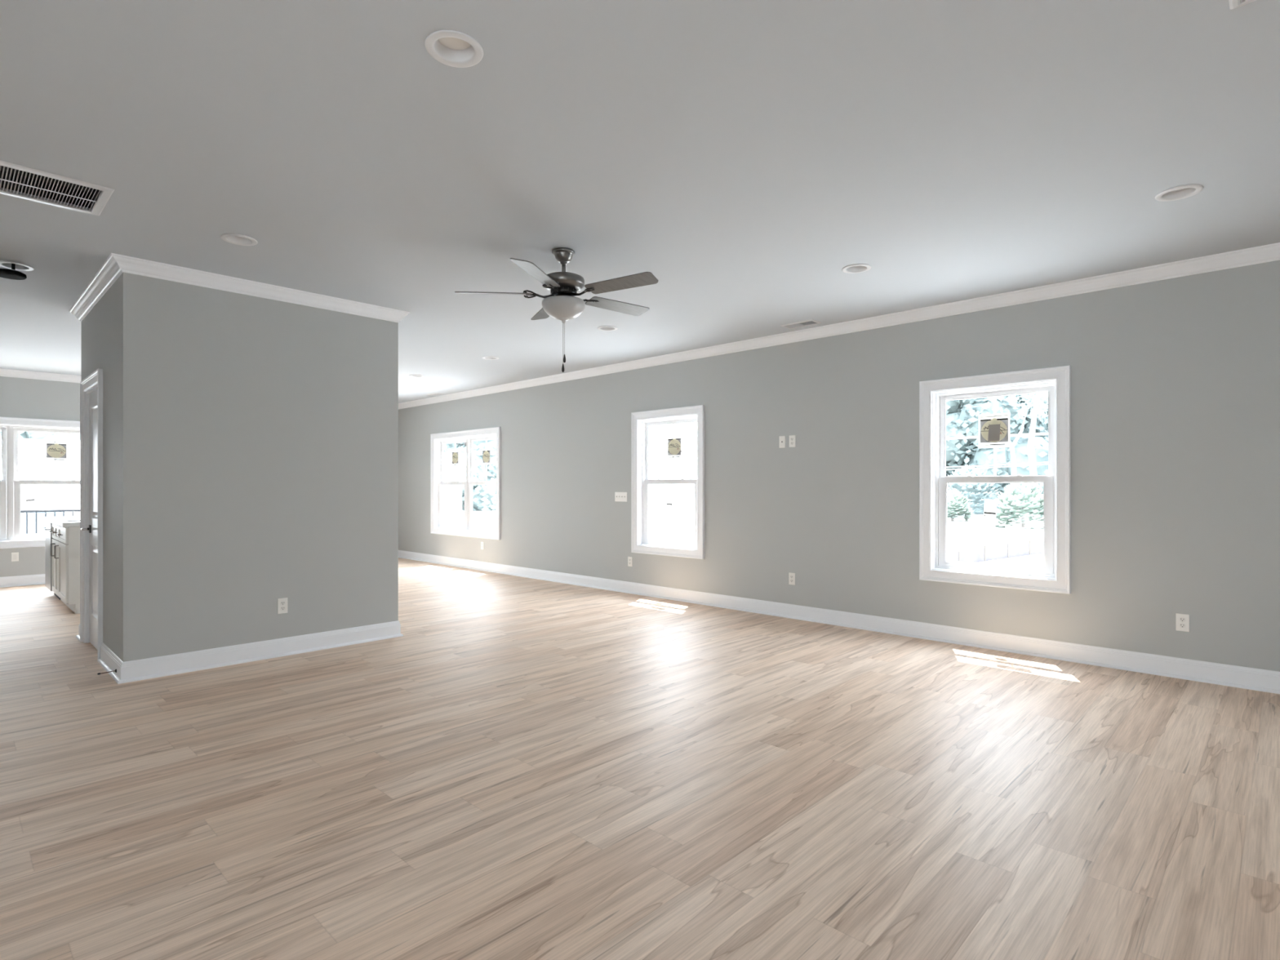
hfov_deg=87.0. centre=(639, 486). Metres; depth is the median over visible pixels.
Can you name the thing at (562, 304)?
ceiling fan
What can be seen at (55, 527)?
base cabinet
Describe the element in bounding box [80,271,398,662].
wall partition
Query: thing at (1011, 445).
tree
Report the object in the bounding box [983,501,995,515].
print
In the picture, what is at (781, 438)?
cable plate
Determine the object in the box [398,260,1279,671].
wall
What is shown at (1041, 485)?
bush
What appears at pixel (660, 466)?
building
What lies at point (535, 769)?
floor
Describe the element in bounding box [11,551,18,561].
wall outlet
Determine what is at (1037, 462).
overhead cable
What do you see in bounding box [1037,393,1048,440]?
tree
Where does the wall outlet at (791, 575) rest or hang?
attached to the wall at (1175, 382)
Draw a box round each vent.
[0,160,115,215]
[426,392,446,395]
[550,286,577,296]
[781,319,821,328]
[1228,0,1256,9]
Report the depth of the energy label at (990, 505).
5.33 m
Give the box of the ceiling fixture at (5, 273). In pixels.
[0,261,34,279]
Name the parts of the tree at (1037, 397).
crown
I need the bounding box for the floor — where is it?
[0,557,1279,959]
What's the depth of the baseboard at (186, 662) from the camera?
4.83 m
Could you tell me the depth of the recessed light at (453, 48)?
2.30 m
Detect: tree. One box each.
[0,430,79,440]
[443,439,496,511]
[946,394,1048,514]
[1000,407,1027,484]
[1009,391,1048,521]
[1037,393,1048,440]
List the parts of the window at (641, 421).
frame, sash, sash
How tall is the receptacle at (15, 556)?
0.067 m
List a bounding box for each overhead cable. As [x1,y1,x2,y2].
[946,462,1048,467]
[946,463,1048,470]
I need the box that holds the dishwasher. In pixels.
[41,521,60,599]
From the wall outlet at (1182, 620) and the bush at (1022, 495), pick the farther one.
the bush at (1022, 495)
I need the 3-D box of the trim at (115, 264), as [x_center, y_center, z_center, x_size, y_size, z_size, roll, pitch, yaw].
[-3.369,-1.433,5.683,2.022,0.090,2.008,0,0,44]
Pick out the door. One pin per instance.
(91, 387)
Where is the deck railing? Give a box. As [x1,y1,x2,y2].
[20,509,79,533]
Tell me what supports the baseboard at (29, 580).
attached to the wall at (20, 397)
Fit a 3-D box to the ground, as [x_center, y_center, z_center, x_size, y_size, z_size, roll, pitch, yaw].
[-14.775,1.862,35.095,310.000,0.001,350.000,0,0,44]
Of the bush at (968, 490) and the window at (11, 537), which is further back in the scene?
the bush at (968, 490)
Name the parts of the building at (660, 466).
pane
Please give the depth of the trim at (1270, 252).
5.62 m
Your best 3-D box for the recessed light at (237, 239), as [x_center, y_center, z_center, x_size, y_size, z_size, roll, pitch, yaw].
[-2.393,-1.517,4.027,0.191,0.092,0.191,0,0,44]
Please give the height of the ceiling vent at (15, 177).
0.104 m
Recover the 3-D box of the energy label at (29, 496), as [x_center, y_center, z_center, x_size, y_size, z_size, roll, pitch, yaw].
[-7.878,0.172,8.715,0.001,0.225,0.119,0,0,44]
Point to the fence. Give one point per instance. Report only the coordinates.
(979, 553)
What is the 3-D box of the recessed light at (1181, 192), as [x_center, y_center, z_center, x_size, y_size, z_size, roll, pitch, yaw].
[2.705,-1.517,3.386,0.191,0.092,0.191,0,0,44]
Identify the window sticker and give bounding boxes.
[46,441,66,460]
[451,450,458,465]
[482,448,489,465]
[667,435,681,457]
[978,413,1009,448]
[1025,448,1031,453]
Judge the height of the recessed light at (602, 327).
0.092 m
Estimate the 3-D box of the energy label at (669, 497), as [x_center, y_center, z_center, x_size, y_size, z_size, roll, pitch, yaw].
[0.336,0.197,7.679,0.101,0.219,0.001,0,0,44]
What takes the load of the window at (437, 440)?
in the wall at (1175, 382)
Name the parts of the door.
lever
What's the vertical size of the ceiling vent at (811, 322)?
0.104 m
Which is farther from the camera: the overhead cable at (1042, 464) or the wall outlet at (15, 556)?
the overhead cable at (1042, 464)
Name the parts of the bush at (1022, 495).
stem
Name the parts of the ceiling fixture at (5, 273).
stem, recessed light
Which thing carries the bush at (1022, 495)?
on the ground
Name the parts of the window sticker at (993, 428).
panel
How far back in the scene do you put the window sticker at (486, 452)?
10.31 m
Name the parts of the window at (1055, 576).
frame, sash, sash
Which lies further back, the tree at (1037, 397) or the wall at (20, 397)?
the tree at (1037, 397)
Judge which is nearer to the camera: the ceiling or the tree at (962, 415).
the ceiling
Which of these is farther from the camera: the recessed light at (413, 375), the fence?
the fence
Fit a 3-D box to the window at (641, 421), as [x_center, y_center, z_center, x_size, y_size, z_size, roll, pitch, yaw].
[0.340,-0.051,7.651,1.080,1.653,0.165,0,0,44]
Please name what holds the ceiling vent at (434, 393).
in the ceiling
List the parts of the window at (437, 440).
sash, frame, sash, frame, sash, sash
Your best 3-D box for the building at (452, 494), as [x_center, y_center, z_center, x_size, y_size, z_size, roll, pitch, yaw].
[-16.625,-0.138,41.048,11.700,4.000,8.700,0,0,-16]
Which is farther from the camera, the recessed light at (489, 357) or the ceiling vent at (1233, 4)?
the recessed light at (489, 357)
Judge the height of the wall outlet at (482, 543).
0.115 m
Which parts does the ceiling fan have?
blade, blade, blade, pull chain, lamp shade, pull chain, blade, blade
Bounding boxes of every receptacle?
[13,554,17,559]
[1178,617,1186,622]
[1178,623,1186,627]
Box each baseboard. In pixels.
[0,573,44,587]
[75,620,403,684]
[398,550,1279,693]
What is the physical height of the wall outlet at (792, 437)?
0.115 m
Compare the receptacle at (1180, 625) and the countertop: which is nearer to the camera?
the receptacle at (1180, 625)
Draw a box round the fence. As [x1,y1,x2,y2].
[946,524,1044,562]
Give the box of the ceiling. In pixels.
[0,0,1279,403]
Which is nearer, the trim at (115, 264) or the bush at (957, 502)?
the trim at (115, 264)
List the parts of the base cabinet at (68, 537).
pull, drawer, door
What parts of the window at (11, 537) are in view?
sash, sash, frame, sash, sash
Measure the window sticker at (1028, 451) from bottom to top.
0.044 m
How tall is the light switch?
0.108 m
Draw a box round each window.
[0,417,79,548]
[430,426,500,539]
[631,404,704,559]
[919,365,1071,594]
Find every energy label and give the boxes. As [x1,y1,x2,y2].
[24,491,36,508]
[666,494,672,513]
[982,498,996,527]
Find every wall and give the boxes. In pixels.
[0,376,79,577]
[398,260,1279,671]
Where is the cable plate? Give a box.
[778,435,785,448]
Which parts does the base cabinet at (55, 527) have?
pull, drawer, door, drawer, door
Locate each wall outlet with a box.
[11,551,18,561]
[277,597,287,613]
[480,542,484,549]
[627,556,632,566]
[788,572,795,585]
[789,435,795,447]
[1175,613,1189,631]
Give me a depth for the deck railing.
9.96 m
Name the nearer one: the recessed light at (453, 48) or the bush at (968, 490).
the recessed light at (453, 48)
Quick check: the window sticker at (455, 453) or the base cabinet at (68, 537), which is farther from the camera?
the window sticker at (455, 453)
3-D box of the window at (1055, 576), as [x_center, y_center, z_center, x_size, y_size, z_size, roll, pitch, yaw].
[2.773,-0.051,5.304,1.080,1.653,0.165,0,0,44]
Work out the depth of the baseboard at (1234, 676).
5.52 m
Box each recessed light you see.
[220,233,257,245]
[409,374,424,377]
[424,30,483,67]
[482,355,498,359]
[597,325,617,330]
[841,263,871,273]
[1155,184,1203,201]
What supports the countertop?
on the base cabinet at (68, 537)
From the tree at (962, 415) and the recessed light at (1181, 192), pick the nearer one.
the recessed light at (1181, 192)
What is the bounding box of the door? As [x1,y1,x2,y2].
[80,368,102,658]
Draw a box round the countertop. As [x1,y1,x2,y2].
[43,515,79,526]
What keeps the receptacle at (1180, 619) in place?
attached to the wall outlet at (1182, 620)
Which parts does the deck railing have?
rail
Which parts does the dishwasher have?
door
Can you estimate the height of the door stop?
0.024 m
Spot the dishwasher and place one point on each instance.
(48, 526)
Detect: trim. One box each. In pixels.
[0,242,1279,408]
[69,253,409,323]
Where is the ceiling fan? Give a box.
[454,247,657,372]
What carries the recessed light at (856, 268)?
in the ceiling
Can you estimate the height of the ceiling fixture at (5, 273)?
0.168 m
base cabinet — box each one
[48,523,67,606]
[53,525,79,613]
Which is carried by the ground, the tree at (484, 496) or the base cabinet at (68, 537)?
the tree at (484, 496)
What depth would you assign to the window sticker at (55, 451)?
8.92 m
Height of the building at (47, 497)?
3.500 m
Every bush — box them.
[946,464,999,517]
[946,488,974,521]
[995,482,1044,528]
[1025,482,1043,519]
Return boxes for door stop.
[97,668,116,675]
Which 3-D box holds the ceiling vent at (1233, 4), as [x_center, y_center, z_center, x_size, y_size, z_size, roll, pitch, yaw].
[1.782,-1.521,1.901,0.195,0.104,0.330,0,0,44]
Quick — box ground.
[443,507,1044,567]
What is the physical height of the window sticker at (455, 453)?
0.245 m
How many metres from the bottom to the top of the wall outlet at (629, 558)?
0.115 m
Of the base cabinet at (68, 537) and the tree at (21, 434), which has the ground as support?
the tree at (21, 434)
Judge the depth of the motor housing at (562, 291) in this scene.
4.18 m
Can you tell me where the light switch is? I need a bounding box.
[614,492,626,502]
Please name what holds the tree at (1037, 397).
on the ground
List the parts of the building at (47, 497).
pane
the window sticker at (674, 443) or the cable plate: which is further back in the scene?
the window sticker at (674, 443)
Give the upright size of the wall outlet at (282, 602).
0.115 m
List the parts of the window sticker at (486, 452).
panel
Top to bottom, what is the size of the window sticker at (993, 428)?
0.269 m
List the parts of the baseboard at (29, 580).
shoe moulding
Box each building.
[0,437,79,533]
[443,453,466,519]
[490,453,697,526]

